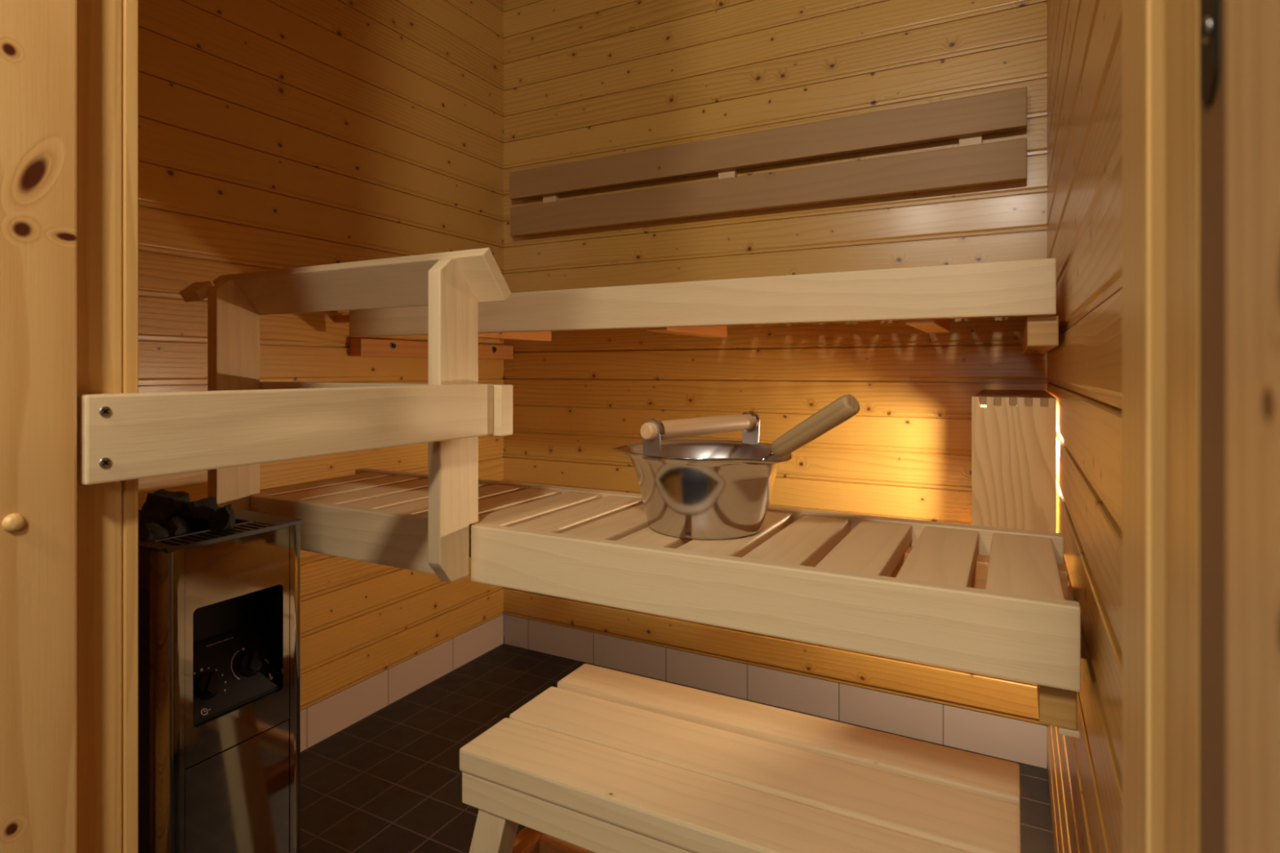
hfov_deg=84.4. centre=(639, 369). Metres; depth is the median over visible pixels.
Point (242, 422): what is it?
guard rail
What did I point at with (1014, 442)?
guard
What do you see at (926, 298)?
bench
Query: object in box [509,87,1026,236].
backrest
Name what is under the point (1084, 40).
wall
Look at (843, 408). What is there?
ladle
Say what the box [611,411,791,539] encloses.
bucket
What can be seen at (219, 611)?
heater
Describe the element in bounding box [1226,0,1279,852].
trim
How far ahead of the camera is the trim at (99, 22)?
0.59 m
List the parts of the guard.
panel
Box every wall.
[137,0,503,710]
[501,0,1050,725]
[1046,0,1121,852]
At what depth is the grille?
0.92 m
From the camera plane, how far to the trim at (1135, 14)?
0.25 m
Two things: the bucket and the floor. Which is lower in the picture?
the floor
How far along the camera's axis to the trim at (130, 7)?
0.61 m
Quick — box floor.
[300,635,1054,852]
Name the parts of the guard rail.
post, rail, cross rail, post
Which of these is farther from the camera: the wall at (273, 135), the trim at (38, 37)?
the wall at (273, 135)
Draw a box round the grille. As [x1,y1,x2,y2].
[137,506,303,589]
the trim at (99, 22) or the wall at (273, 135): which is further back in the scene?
the wall at (273, 135)
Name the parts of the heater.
heater stone, heater stone, heater stone, heater stone, heater stone, heater stone, control panel, panel, panel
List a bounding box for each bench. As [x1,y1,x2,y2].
[249,467,1080,737]
[334,257,1058,359]
[459,663,1021,852]
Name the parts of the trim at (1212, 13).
strike plate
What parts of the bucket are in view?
handle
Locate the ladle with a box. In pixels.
[761,394,859,460]
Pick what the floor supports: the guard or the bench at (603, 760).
the bench at (603, 760)
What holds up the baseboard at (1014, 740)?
attached to the wall at (584, 79)
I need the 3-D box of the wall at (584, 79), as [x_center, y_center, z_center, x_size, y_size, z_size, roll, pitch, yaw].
[0.256,-0.289,2.041,1.634,2.241,0.060,0,0,28]
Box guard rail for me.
[76,247,512,582]
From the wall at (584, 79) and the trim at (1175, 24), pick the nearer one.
the trim at (1175, 24)
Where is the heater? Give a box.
[137,488,303,852]
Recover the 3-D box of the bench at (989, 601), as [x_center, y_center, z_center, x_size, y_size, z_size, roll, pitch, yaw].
[-0.098,0.573,1.099,1.334,0.712,0.334,0,0,28]
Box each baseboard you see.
[300,613,503,751]
[504,614,1046,768]
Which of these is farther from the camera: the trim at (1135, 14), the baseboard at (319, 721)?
the baseboard at (319, 721)
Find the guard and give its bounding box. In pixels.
[971,389,1056,533]
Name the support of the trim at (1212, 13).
attached to the wall at (1084, 40)
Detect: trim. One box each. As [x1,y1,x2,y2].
[0,0,76,852]
[76,0,122,852]
[122,0,137,852]
[1121,0,1151,852]
[1151,0,1199,852]
[1199,0,1226,852]
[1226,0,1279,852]

